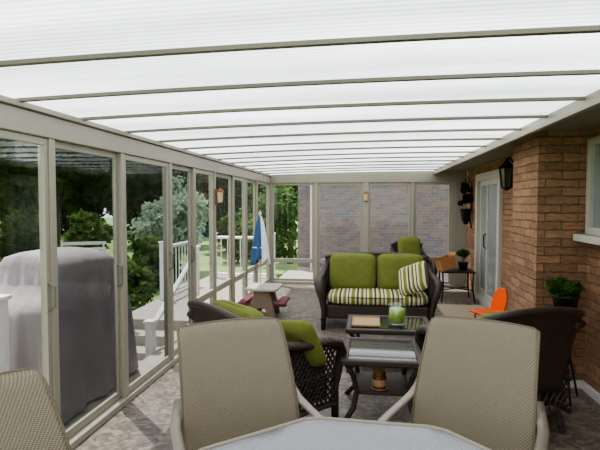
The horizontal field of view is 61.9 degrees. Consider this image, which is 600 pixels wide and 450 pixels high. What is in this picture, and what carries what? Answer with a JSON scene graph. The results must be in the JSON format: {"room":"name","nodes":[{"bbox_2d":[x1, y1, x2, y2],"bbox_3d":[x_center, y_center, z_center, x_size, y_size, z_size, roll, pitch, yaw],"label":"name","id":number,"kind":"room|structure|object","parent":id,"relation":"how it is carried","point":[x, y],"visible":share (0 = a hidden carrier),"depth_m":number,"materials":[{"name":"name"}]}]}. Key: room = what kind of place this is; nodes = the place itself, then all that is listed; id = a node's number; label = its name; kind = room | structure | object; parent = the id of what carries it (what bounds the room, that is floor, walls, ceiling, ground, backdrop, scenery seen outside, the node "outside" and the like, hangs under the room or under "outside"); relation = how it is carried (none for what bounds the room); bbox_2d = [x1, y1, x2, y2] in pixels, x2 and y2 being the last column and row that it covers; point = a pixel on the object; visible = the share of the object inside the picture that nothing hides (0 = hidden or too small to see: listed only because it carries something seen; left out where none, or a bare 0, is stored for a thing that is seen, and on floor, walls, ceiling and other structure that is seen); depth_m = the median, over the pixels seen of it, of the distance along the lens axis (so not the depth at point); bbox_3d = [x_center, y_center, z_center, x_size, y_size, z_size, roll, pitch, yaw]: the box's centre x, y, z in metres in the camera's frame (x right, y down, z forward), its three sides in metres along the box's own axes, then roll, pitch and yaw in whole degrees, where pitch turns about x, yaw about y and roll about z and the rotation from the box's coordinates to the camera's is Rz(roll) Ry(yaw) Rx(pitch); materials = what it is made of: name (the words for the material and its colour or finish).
{"room":"sunroom","nodes":[
{"label":"sunroom","id":0,"kind":"room"},
{"bbox_2d":[0,94,271,449],"bbox_3d":[-1.361,0.328,4.412,0.120,2.160,11.350,0,3,8],"label":"wall","id":1,"kind":"structure","parent":0,"point":[16,116],"depth_m":3.93,"materials":[{"name":"metal"}]},
{"bbox_2d":[0,130,56,393],"bbox_3d":[-1.563,0.465,2.638,0.070,1.930,0.830,0,3,8],"label":"door","id":2,"kind":"structure","parent":1,"relation":"in","point":[42,142],"depth_m":3.01,"materials":[{"name":"metal"}]},
{"bbox_2d":[55,142,122,438],"bbox_3d":[-1.469,0.427,3.522,0.070,1.930,0.830,0,3,8],"label":"door","id":3,"kind":"structure","parent":1,"relation":"in","point":[95,412],"depth_m":3.88,"materials":[{"name":"metal"}]},
{"bbox_2d":[125,155,173,393],"bbox_3d":[-1.322,0.387,4.440,0.070,1.930,0.910,0,3,8],"label":"door","id":4,"kind":"structure","parent":1,"relation":"in","point":[156,367],"depth_m":4.82,"materials":[{"name":"metal"}]},
{"bbox_2d":[172,165,194,354],"bbox_3d":[-1.237,0.351,5.260,0.070,1.930,0.620,0,3,8],"label":"door","id":5,"kind":"structure","parent":1,"relation":"in","point":[175,167],"depth_m":5.52,"materials":[{"name":"metal"}]},
{"bbox_2d":[196,169,214,302],"bbox_3d":[-1.141,0.320,5.973,0.040,1.930,0.700,0,3,8],"label":"window","id":6,"kind":"structure","parent":1,"relation":"in","point":[203,297],"depth_m":6.26,"materials":[{"name":"metal"}]},
{"bbox_2d":[215,188,223,204],"bbox_3d":[-1.012,-0.366,6.309,0.112,0.220,0.104,0,3,8],"label":"lamp","id":7,"kind":"object","parent":1,"relation":"attached to","point":[218,193],"visible":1,"depth_m":6.29,"materials":[{"name":"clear glass"}]},
{"bbox_2d":[216,173,231,300],"bbox_3d":[-1.055,0.284,6.798,0.040,1.930,0.840,0,3,8],"label":"window","id":8,"kind":"structure","parent":1,"relation":"in","point":[222,285],"depth_m":7.16,"materials":[{"name":"metal"}]},
{"bbox_2d":[235,177,245,300],"bbox_3d":[-0.920,0.248,7.627,0.040,1.930,0.720,0,3,8],"label":"window","id":9,"kind":"structure","parent":1,"relation":"in","point":[241,275],"depth_m":7.93,"materials":[{"name":"metal"}]},
{"bbox_2d":[247,180,255,294],"bbox_3d":[-0.840,0.213,8.407,0.040,1.930,0.730,0,3,8],"label":"window","id":10,"kind":"structure","parent":1,"relation":"in","point":[253,267],"depth_m":8.70,"materials":[{"name":"metal"}]},
{"bbox_2d":[258,181,269,282],"bbox_3d":[-0.687,0.172,9.369,0.040,1.930,1.100,0,3,8],"label":"window","id":11,"kind":"structure","parent":1,"relation":"in","point":[262,183],"depth_m":9.88,"materials":[{"name":"metal"}]},
{"bbox_2d":[0,25,599,66],"bbox_3d":[-0.064,-0.671,1.912,3.180,0.070,0.030,0,3,8],"label":"beam","id":12,"kind":"structure","parent":1,"relation":"attached to","point":[589,28],"depth_m":1.89,"materials":[{"name":"metal"}]},
{"bbox_2d":[14,69,599,101],"bbox_3d":[0.018,-0.698,2.524,3.180,0.070,0.030,0,3,8],"label":"beam","id":13,"kind":"structure","parent":1,"relation":"attached to","point":[592,71],"depth_m":2.50,"materials":[{"name":"metal"}]},
{"bbox_2d":[80,96,585,120],"bbox_3d":[0.099,-0.725,3.136,3.180,0.070,0.030,0,3,8],"label":"beam","id":14,"kind":"structure","parent":1,"relation":"attached to","point":[581,98],"depth_m":3.10,"materials":[{"name":"metal"}]},
{"bbox_2d":[125,115,547,132],"bbox_3d":[0.181,-0.751,3.748,3.180,0.070,0.030,0,3,8],"label":"beam","id":15,"kind":"structure","parent":1,"relation":"attached to","point":[517,116],"depth_m":3.71,"materials":[{"name":"metal"}]},
{"bbox_2d":[157,128,520,142],"bbox_3d":[0.263,-0.778,4.360,3.180,0.070,0.030,0,3,8],"label":"ceiling beam","id":16,"kind":"structure","parent":1,"relation":"attached to","point":[488,129],"depth_m":4.33,"materials":[{"name":"metal"}]},
{"bbox_2d":[183,138,500,149],"bbox_3d":[0.345,-0.805,4.972,3.180,0.070,0.030,0,3,8],"label":"ceiling beam","id":17,"kind":"structure","parent":1,"relation":"attached to","point":[445,139],"depth_m":4.94,"materials":[{"name":"metal"}]},
{"bbox_2d":[203,145,485,154],"bbox_3d":[0.426,-0.831,5.584,3.180,0.070,0.030,0,3,8],"label":"ceiling beam","id":18,"kind":"structure","parent":1,"relation":"attached to","point":[456,145],"depth_m":5.56,"materials":[{"name":"metal"}]},
{"bbox_2d":[217,151,473,159],"bbox_3d":[0.508,-0.858,6.196,3.180,0.070,0.030,0,3,8],"label":"ceiling beam","id":19,"kind":"structure","parent":1,"relation":"attached to","point":[437,151],"depth_m":6.17,"materials":[{"name":"metal"}]},
{"bbox_2d":[230,156,463,163],"bbox_3d":[0.590,-0.885,6.808,3.180,0.070,0.030,0,3,8],"label":"ceiling beam","id":20,"kind":"structure","parent":1,"relation":"attached to","point":[413,156],"depth_m":6.77,"materials":[{"name":"metal"}]},
{"bbox_2d":[243,160,454,166],"bbox_3d":[0.672,-0.911,7.420,3.180,0.070,0.030,0,3,8],"label":"ceiling beam","id":21,"kind":"structure","parent":1,"relation":"attached to","point":[404,160],"depth_m":7.38,"materials":[{"name":"metal"}]},
{"bbox_2d":[250,163,447,169],"bbox_3d":[0.753,-0.938,8.032,3.180,0.070,0.030,0,3,8],"label":"ceiling beam","id":22,"kind":"structure","parent":1,"relation":"attached to","point":[427,163],"depth_m":8.00,"materials":[{"name":"metal"}]},
{"bbox_2d":[260,166,441,171],"bbox_3d":[0.835,-0.965,8.644,3.180,0.070,0.030,0,3,8],"label":"ceiling beam","id":23,"kind":"structure","parent":1,"relation":"attached to","point":[410,166],"depth_m":8.62,"materials":[{"name":"metal"}]},
{"bbox_2d":[267,169,436,173],"bbox_3d":[0.917,-0.992,9.256,3.180,0.070,0.030,0,3,8],"label":"ceiling beam","id":24,"kind":"structure","parent":1,"relation":"attached to","point":[371,169],"depth_m":9.24,"materials":[{"name":"metal"}]},
{"bbox_2d":[0,0,599,174],"bbox_3d":[0.202,-0.782,4.205,3.340,0.055,11.450,0,3,8],"label":"ceiling","id":25,"kind":"structure","parent":0,"point":[28,28],"depth_m":2.24,"materials":[{"name":"white plastic"}]},
{"bbox_2d":[73,284,599,449],"bbox_3d":[0.547,1.468,4.207,3.950,0.100,11.350,0,3,8],"label":"floor","id":26,"kind":"structure","parent":0,"point":[144,422],"depth_m":3.90,"materials":[{"name":"grey stone"}]},
{"bbox_2d":[0,367,70,449],"bbox_3d":[-0.780,1.029,1.384,0.809,1.034,0.666,2,3,36],"label":"dining chair","id":27,"kind":"object","parent":26,"relation":"on","point":[30,418],"visible":1,"depth_m":1.68,"materials":[{"name":"woven mesh fabric"},{"name":"aluminium"}]},
{"bbox_2d":[170,317,323,449],"bbox_3d":[-0.206,0.997,2.121,0.666,1.034,0.809,-1,3,-21],"label":"dining chair","id":28,"kind":"object","parent":26,"relation":"on","point":[236,375],"visible":0.84,"depth_m":2.31,"materials":[{"name":"woven sling fabric"},{"name":"painted aluminium"}]},
{"bbox_2d":[237,283,289,317],"bbox_3d":[-0.511,1.081,7.184,0.672,0.414,0.544,0,3,8],"label":"picnic table","id":29,"kind":"object","parent":26,"relation":"on","point":[264,296],"visible":0.79,"depth_m":6.99,"materials":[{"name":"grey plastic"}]},
{"bbox_2d":[250,212,270,285],"bbox_3d":[-0.571,0.338,7.154,0.298,1.071,0.292,0,3,8],"label":"umbrella","id":30,"kind":"object","parent":29,"relation":"on","point":[260,251],"visible":1,"depth_m":7.08,"materials":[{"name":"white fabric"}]},
{"bbox_2d":[187,299,346,417],"bbox_3d":[-0.275,0.984,3.712,0.950,0.924,0.899,-2,3,-38],"label":"wicker armchair","id":31,"kind":"object","parent":26,"relation":"on","point":[311,382],"visible":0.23,"depth_m":3.53,"materials":[{"name":"brown wicker"}]},
{"bbox_2d":[212,299,264,317],"bbox_3d":[-0.422,0.799,3.587,0.266,0.482,0.617,-2,3,-38],"label":"cushion","id":32,"kind":"object","parent":31,"relation":"on","point":[243,311],"depth_m":3.44,"materials":[{"name":"green fabric"}]},
{"bbox_2d":[280,320,326,366],"bbox_3d":[-0.023,0.845,3.574,0.423,0.384,0.234,2,3,38],"label":"throw pillow","id":33,"kind":"object","parent":31,"relation":"on","point":[303,330],"visible":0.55,"depth_m":3.45,"materials":[{"name":"green fabric"}]},
{"bbox_2d":[293,363,325,380],"bbox_3d":[-0.211,1.052,3.766,0.640,0.150,0.630,-2,3,-38],"label":"seat cushion","id":34,"kind":"object","parent":31,"relation":"on","point":[295,363],"depth_m":3.57,"materials":[{"name":"brown wicker"}]},
{"bbox_2d":[198,416,491,449],"bbox_3d":[0.182,1.182,1.421,1.281,0.740,1.281,0,3,8],"label":"dining table","id":35,"kind":"object","parent":26,"relation":"on","point":[317,432],"visible":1,"depth_m":1.89,"materials":[{"name":"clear glass"}]},
{"bbox_2d":[314,252,442,329],"bbox_3d":[1.011,0.858,6.599,1.600,0.924,0.950,0,3,8],"label":"wicker loveseat","id":36,"kind":"object","parent":26,"relation":"on","point":[356,283],"visible":0.85,"depth_m":6.62,"materials":[{"name":"fabric"}]},
{"bbox_2d":[330,253,375,288],"bbox_3d":[0.719,0.643,6.819,0.627,0.511,0.272,0,3,8],"label":"cushion","id":37,"kind":"object","parent":36,"relation":"on","point":[347,270],"depth_m":6.73,"materials":[{"name":"green fabric"}]},
{"bbox_2d":[327,288,428,305],"bbox_3d":[1.000,0.931,6.521,1.280,0.150,0.640,0,3,8],"label":"seat cushion","id":38,"kind":"object","parent":36,"relation":"on","point":[336,296],"depth_m":6.26,"materials":[{"name":"fabric"}]},
{"bbox_2d":[377,254,423,288],"bbox_3d":[1.353,0.647,6.734,0.627,0.511,0.272,0,3,8],"label":"cushion","id":39,"kind":"object","parent":36,"relation":"on","point":[388,265],"depth_m":6.67,"materials":[{"name":"green fabric"}]},
{"bbox_2d":[398,261,428,295],"bbox_3d":[1.413,0.668,6.243,0.475,0.440,0.270,2,3,36],"label":"throw pillow","id":40,"kind":"object","parent":36,"relation":"on","point":[413,278],"visible":1,"depth_m":6.17,"materials":[{"name":"fabric"}]},
{"bbox_2d":[341,337,421,418],"bbox_3d":[0.629,1.200,3.866,0.600,0.494,0.640,0,3,8],"label":"wicker side table","id":41,"kind":"object","parent":26,"relation":"on","point":[404,354],"visible":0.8,"depth_m":3.77,"materials":[{"name":"clear glass"}]},
{"bbox_2d":[371,368,387,390],"bbox_3d":[0.590,1.140,3.717,0.124,0.156,0.124,0,3,8],"label":"candle jar","id":42,"kind":"object","parent":41,"relation":"on","point":[379,380],"visible":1,"depth_m":3.68,"materials":[{"name":"glass"}]},
{"bbox_2d":[356,372,407,395],"bbox_3d":[0.629,1.225,3.867,0.400,0.025,0.440,0,3,8],"label":"shelf","id":43,"kind":"object","parent":41,"relation":"attached to","point":[397,383],"depth_m":3.81,"materials":[{"name":"metal"}]},
{"bbox_2d":[346,314,428,372],"bbox_3d":[0.877,1.182,4.963,0.820,0.435,0.640,0,3,8],"label":"wicker coffee table","id":44,"kind":"object","parent":26,"relation":"on","point":[408,328],"visible":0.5,"depth_m":4.83,"materials":[{"name":"clear glass"}]},
{"bbox_2d":[352,316,379,326],"bbox_3d":[0.655,0.954,4.953,0.271,0.020,0.368,0,3,8],"label":"book","id":45,"kind":"object","parent":44,"relation":"on","point":[361,321],"visible":1,"depth_m":4.95,"materials":[{"name":"paper"}]},
{"bbox_2d":[389,307,404,323],"bbox_3d":[0.949,0.862,4.889,0.184,0.210,0.184,0,3,8],"label":"candle","id":46,"kind":"object","parent":44,"relation":"on","point":[396,314],"visible":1,"depth_m":4.83,"materials":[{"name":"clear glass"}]},
{"bbox_2d":[390,237,437,275],"bbox_3d":[1.962,0.725,8.738,0.672,1.002,0.950,0,3,-2],"label":"wicker armchair","id":47,"kind":"object","parent":26,"relation":"on","point":[411,245],"visible":0.17,"depth_m":8.86,"materials":[{"name":"green fabric"}]},
{"bbox_2d":[398,237,420,254],"bbox_3d":[1.954,0.511,8.917,0.412,0.587,0.287,0,3,-2],"label":"cushion","id":48,"kind":"object","parent":47,"relation":"on","point":[411,245],"depth_m":8.85,"materials":[{"name":"green fabric"}]},
{"bbox_2d":[438,268,475,303],"bbox_3d":[2.565,0.993,8.234,0.544,0.502,0.481,0,3,8],"label":"end table","id":49,"kind":"object","parent":26,"relation":"on","point":[454,270],"visible":0.78,"depth_m":8.06,"materials":[{"name":"black metal"}]},
{"bbox_2d":[432,251,456,271],"bbox_3d":[2.343,0.592,8.118,0.349,0.307,0.200,-1,3,-12],"label":"cardboard box","id":50,"kind":"object","parent":49,"relation":"on","point":[447,262],"visible":1,"depth_m":8.04,"materials":[{"name":"orange cardboard"}]},
{"bbox_2d":[456,249,469,269],"bbox_3d":[2.688,0.559,8.243,0.235,0.362,0.220,0,3,8],"label":"potted plant","id":51,"kind":"object","parent":49,"relation":"on","point":[463,253],"visible":0.99,"depth_m":8.20,"materials":[{"name":"green plant"}]},
{"bbox_2d":[437,304,488,317],"bbox_3d":[2.408,1.263,7.181,0.730,0.050,0.950,0,3,8],"label":"step","id":52,"kind":"structure","parent":26,"relation":"on","point":[445,309],"depth_m":7.30,"materials":[{"name":"beige concrete"}]},
{"bbox_2d":[377,316,549,449],"bbox_3d":[0.702,0.995,2.154,0.666,1.034,0.809,2,3,32],"label":"dining chair","id":53,"kind":"object","parent":26,"relation":"on","point":[477,378],"visible":0.9,"depth_m":2.32,"materials":[{"name":"beige woven sling fabric"},{"name":"beige painted metal"}]},
{"bbox_2d":[469,287,507,317],"bbox_3d":[2.199,1.042,5.810,0.375,0.615,0.288,-1,3,-16],"label":"child chair","id":54,"kind":"object","parent":26,"relation":"on","point":[500,298],"visible":0.65,"depth_m":5.82,"materials":[{"name":"orange plastic"}]},
{"bbox_2d":[415,307,585,432],"bbox_3d":[1.463,0.983,3.736,0.909,0.924,0.950,-1,3,-15],"label":"wicker armchair","id":55,"kind":"object","parent":26,"relation":"on","point":[558,327],"visible":0.26,"depth_m":3.42,"materials":[{"name":"brown wicker"}]},
{"bbox_2d":[479,310,512,318],"bbox_3d":[1.513,0.821,3.547,0.627,0.444,0.258,-1,3,-15],"label":"cushion","id":56,"kind":"object","parent":55,"relation":"on","point":[489,313],"depth_m":3.45,"materials":[{"name":"green fabric"}]},
{"bbox_2d":[568,351,578,406],"bbox_3d":[2.150,1.065,4.052,0.295,0.722,0.298,0,3,8],"label":"plant stand","id":57,"kind":"object","parent":26,"relation":"on","point":[570,358],"visible":0.06,"depth_m":4.10,"materials":[{"name":"metal"}]},
{"bbox_2d":[545,275,584,307],"bbox_3d":[2.149,0.562,4.038,0.298,0.283,0.295,-2,3,-41],"label":"potted plant","id":58,"kind":"object","parent":57,"relation":"on","point":[564,293],"visible":0.95,"depth_m":3.98,"materials":[{"name":"green plant"}]},
{"bbox_2d":[270,170,466,287],"bbox_3d":[1.266,0.051,9.724,3.800,2.250,0.110,0,3,8],"label":"wall","id":59,"kind":"structure","parent":0,"point":[458,229],"depth_m":9.59,"materials":[{"name":"paint"}]},
{"bbox_2d":[272,183,314,280],"bbox_3d":[-0.131,0.142,9.920,0.860,1.940,0.040,0,3,8],"label":"window","id":60,"kind":"structure","parent":59,"relation":"in","point":[285,260],"depth_m":9.92,"materials":[{"name":"metal"}]},
{"bbox_2d":[318,183,362,273],"bbox_3d":[0.786,0.148,9.798,0.870,1.940,0.040,0,3,8],"label":"window","id":61,"kind":"structure","parent":59,"relation":"in","point":[319,184],"depth_m":9.78,"materials":[{"name":"metal"}]},
{"bbox_2d":[363,191,367,201],"bbox_3d":[1.263,-0.549,9.602,0.104,0.220,0.112,0,3,8],"label":"lamp","id":62,"kind":"object","parent":59,"relation":"attached to","point":[365,193],"visible":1,"depth_m":9.57,"materials":[{"name":"clear glass"}]},
{"bbox_2d":[369,183,410,251],"bbox_3d":[1.732,0.153,9.672,0.800,1.940,0.040,0,3,8],"label":"window","id":63,"kind":"structure","parent":59,"relation":"in","point":[370,184],"depth_m":9.63,"materials":[{"name":"metal"}]},
{"bbox_2d":[414,182,451,283],"bbox_3d":[2.530,0.158,9.565,0.690,1.940,0.040,0,3,8],"label":"window","id":64,"kind":"structure","parent":59,"relation":"in","point":[417,183],"depth_m":9.52,"materials":[{"name":"metal"}]},
{"bbox_2d":[433,89,599,174],"bbox_3d":[1.806,-0.775,3.885,0.065,0.130,11.240,0,3,8],"label":"beam","id":65,"kind":"structure","parent":59,"relation":"attached to","point":[592,100],"depth_m":3.71,"materials":[{"name":"metal"}]},
{"bbox_2d":[466,127,599,392],"bbox_3d":[2.294,0.307,3.867,0.610,2.250,11.240,0,3,8],"label":"wall","id":66,"kind":"structure","parent":0,"point":[545,205],"depth_m":4.31,"materials":[{"name":"brown brick"}]},
{"bbox_2d":[457,176,473,227],"bbox_3d":[2.973,-0.404,8.940,0.285,0.932,0.252,2,3,35],"label":"wall basket","id":67,"kind":"object","parent":66,"relation":"attached to","point":[465,213],"visible":1,"depth_m":8.89,"materials":[{"name":"black metal"}]},
{"bbox_2d":[474,169,502,307],"bbox_3d":[2.898,0.223,7.727,0.135,2.080,1.550,0,3,8],"label":"door","id":68,"kind":"structure","parent":66,"relation":"in","point":[488,190],"depth_m":7.65,"materials":[{"name":"clear glass"}]},
{"bbox_2d":[498,157,512,190],"bbox_3d":[2.585,-0.631,6.191,0.261,0.420,0.190,0,3,8],"label":"wall lantern","id":69,"kind":"object","parent":66,"relation":"attached to","point":[506,169],"visible":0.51,"depth_m":6.15,"materials":[{"name":"black metal"}]},
{"bbox_2d":[445,106,599,170],"bbox_3d":[2.221,-0.809,3.909,0.780,0.045,11.400,0,3,8],"label":"soffit","id":70,"kind":"structure","parent":66,"relation":"attached to","point":[590,119],"depth_m":4.18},
{"bbox_2d":[566,380,599,404],"bbox_3d":[1.842,1.507,1.360,0.430,0.070,6.050,0,3,8],"label":"baseboard","id":71,"kind":"structure","parent":66,"relation":"attached to","point":[581,384],"depth_m":4.19,"materials":[{"name":"white paint"}]},
{"bbox_2d":[573,136,599,244],"bbox_3d":[2.295,-0.255,3.318,0.190,0.860,1.860,0,3,8],"label":"window","id":72,"kind":"structure","parent":66,"relation":"in","point":[592,215],"depth_m":4.16,"materials":[{"name":"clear glass"}]},
{"label":"outside","id":73,"kind":"structure","parent":0,"visible":0},
{"bbox_2d":[64,270,447,429],"bbox_3d":[2.138,1.601,6.651,9.500,0.520,11.600,0,3,8],"label":"deck","id":74,"kind":"object","parent":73,"point":[149,311],"visible":0.13,"depth_m":7.13,"materials":[{"name":"grey wood"}]},
{"bbox_2d":[0,294,11,371],"bbox_3d":[-2.390,0.968,3.270,1.040,1.040,0.130,0,3,8],"label":"deck railing","id":75,"kind":"object","parent":74,"relation":"on","point":[4,310],"visible":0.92,"depth_m":3.20,"materials":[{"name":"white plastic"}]},
{"bbox_2d":[0,247,138,423],"bbox_3d":[-2.007,0.815,4.197,0.800,1.265,1.638,0,3,8],"label":"covered grill","id":76,"kind":"object","parent":74,"relation":"on","point":[85,275],"visible":0.71,"depth_m":3.83,"materials":[{"name":"fabric"}]},
{"bbox_2d":[143,245,200,357],"bbox_3d":[-1.554,1.098,6.254,0.120,1.560,1.600,0,3,8],"label":"deck railing","id":77,"kind":"object","parent":74,"relation":"on","point":[150,324],"visible":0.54,"depth_m":5.55,"materials":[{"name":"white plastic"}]},
{"bbox_2d":[158,236,196,299],"bbox_3d":[-2.213,0.736,9.164,0.110,0.990,1.610,0,3,8],"label":"deck railing","id":78,"kind":"object","parent":74,"relation":"on","point":[184,243],"visible":0.34,"depth_m":8.87,"materials":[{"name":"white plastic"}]},
{"bbox_2d":[216,232,275,277],"bbox_3d":[-1.225,0.660,10.896,1.410,0.990,0.110,0,3,8],"label":"deck railing","id":79,"kind":"object","parent":74,"relation":"on","point":[217,237],"visible":0.32,"depth_m":10.91,"materials":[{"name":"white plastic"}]},
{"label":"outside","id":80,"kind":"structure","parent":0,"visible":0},
{"bbox_2d":[0,218,297,310],"bbox_3d":[-11.562,1.055,26.836,90.000,0.150,90.000,0,3,8],"label":"lawn","id":81,"kind":"structure","parent":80,"point":[281,268],"depth_m":17.84,"materials":[{"name":"green plant"}]},
{"bbox_2d":[0,206,39,260],"bbox_3d":[-10.520,0.400,19.249,2.118,2.341,2.386,0,3,8],"label":"round bush","id":82,"kind":"object","parent":81,"relation":"on","point":[23,235],"visible":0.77,"depth_m":18.65,"materials":[{"name":"green plant"}]},
{"bbox_2d":[0,178,92,232],"bbox_3d":[-13.295,-2.395,23.690,6.648,7.034,6.599,0,3,8],"label":"tree","id":83,"kind":"object","parent":81,"relation":"on","point":[30,202],"visible":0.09,"depth_m":21.39,"materials":[{"name":"green plant"}]},
{"bbox_2d":[0,138,145,246],"bbox_3d":[-6.611,-1.533,13.319,4.899,6.210,4.016,-1,3,-28],"label":"leafy tree","id":84,"kind":"object","parent":81,"relation":"on","point":[76,172],"visible":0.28,"depth_m":12.71,"materials":[{"name":"green plant"}]},
{"bbox_2d":[61,241,105,250],"bbox_3d":[-6.954,1.002,16.028,1.400,0.900,0.460,-1,3,-22],"label":"garden bench","id":85,"kind":"object","parent":81,"relation":"on","point":[103,248],"visible":0.24,"depth_m":16.28,"materials":[{"name":"white plastic"}]},
{"bbox_2d":[60,183,112,234],"bbox_3d":[-15.169,-3.119,35.095,8.365,9.038,8.901,2,3,37],"label":"tree","id":86,"kind":"object","parent":81,"relation":"on","point":[89,204],"visible":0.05,"depth_m":33.59,"materials":[{"name":"green plant"}]},
{"bbox_2d":[61,208,112,250],"bbox_3d":[-8.148,0.318,19.144,1.881,2.028,2.232,0,3,8],"label":"round bush","id":87,"kind":"object","parent":81,"relation":"on","point":[82,231],"visible":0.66,"depth_m":18.68,"materials":[{"name":"green plant"}]},
{"bbox_2d":[127,255,156,305],"bbox_3d":[-3.558,1.254,10.225,1.282,1.351,1.143,-2,3,-34],"label":"round bush","id":88,"kind":"object","parent":81,"relation":"on","point":[140,283],"visible":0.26,"depth_m":10.08,"materials":[{"name":"green plant"}]},
{"bbox_2d":[127,211,157,251],"bbox_3d":[-5.638,0.533,19.453,2.188,2.206,1.883,-1,3,-29],"label":"round bush","id":89,"kind":"object","parent":81,"relation":"on","point":[129,238],"visible":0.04,"depth_m":18.93,"materials":[{"name":"green plant"}]},
{"bbox_2d":[100,160,208,230],"bbox_3d":[-6.969,-1.923,24.881,6.108,6.089,5.428,0,3,8],"label":"tree","id":90,"kind":"object","parent":81,"relation":"on","point":[150,189],"visible":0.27,"depth_m":22.86,"materials":[{"name":"green plant"}]},
{"bbox_2d":[131,233,183,286],"bbox_3d":[-3.653,0.961,12.633,1.397,1.568,1.395,0,3,8],"label":"round bush","id":91,"kind":"object","parent":81,"relation":"on","point":[147,255],"visible":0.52,"depth_m":12.18,"materials":[{"name":"green plant"}]},
{"bbox_2d":[127,175,208,254],"bbox_3d":[-3.746,-0.013,15.158,2.512,3.010,2.099,-2,3,-43],"label":"shrub","id":92,"kind":"object","parent":81,"relation":"on","point":[179,201],"visible":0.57,"depth_m":14.90,"materials":[{"name":"green plant"}]},
{"bbox_2d":[198,185,208,236],"bbox_3d":[-6.495,-3.037,33.842,8.902,8.312,8.234,0,3,0],"label":"tree","id":93,"kind":"object","parent":81,"relation":"on","point":[206,233],"visible":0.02,"depth_m":32.24,"materials":[{"name":"green plant"}]},
{"bbox_2d":[196,174,259,234],"bbox_3d":[-2.646,-1.202,21.532,3.522,4.844,4.502,-2,3,-35],"label":"tree","id":94,"kind":"object","parent":81,"relation":"on","point":[221,207],"visible":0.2,"depth_m":20.23,"materials":[{"name":"green plant"}]},
{"bbox_2d":[216,212,250,262],"bbox_3d":[-2.178,0.410,17.887,1.951,1.929,1.860,0,3,8],"label":"round bush","id":95,"kind":"object","parent":81,"relation":"on","point":[223,223],"visible":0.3,"depth_m":17.62,"materials":[{"name":"green plant"}]},
{"bbox_2d":[224,185,297,261],"bbox_3d":[-0.869,0.104,14.341,2.195,2.846,2.220,-2,3,-31],"label":"round bush","id":96,"kind":"object","parent":81,"relation":"on","point":[285,202],"visible":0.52,"depth_m":14.07,"materials":[{"name":"green plant"}]},
{"bbox_2d":[241,181,297,263],"bbox_3d":[-0.486,-1.266,17.492,3.454,5.312,3.233,1,3,22],"label":"leafy tree","id":97,"kind":"object","parent":81,"relation":"on","point":[295,187],"visible":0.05,"depth_m":17.76,"materials":[{"name":"green plant"}]},
{"bbox_2d":[297,171,467,272],"bbox_3d":[3.850,-0.408,12.217,8.400,4.050,0.750,0,3,8],"label":"brick house","id":98,"kind":"structure","parent":81,"relation":"on","point":[340,205],"depth_m":12.57,"materials":[{"name":"grey brick"}]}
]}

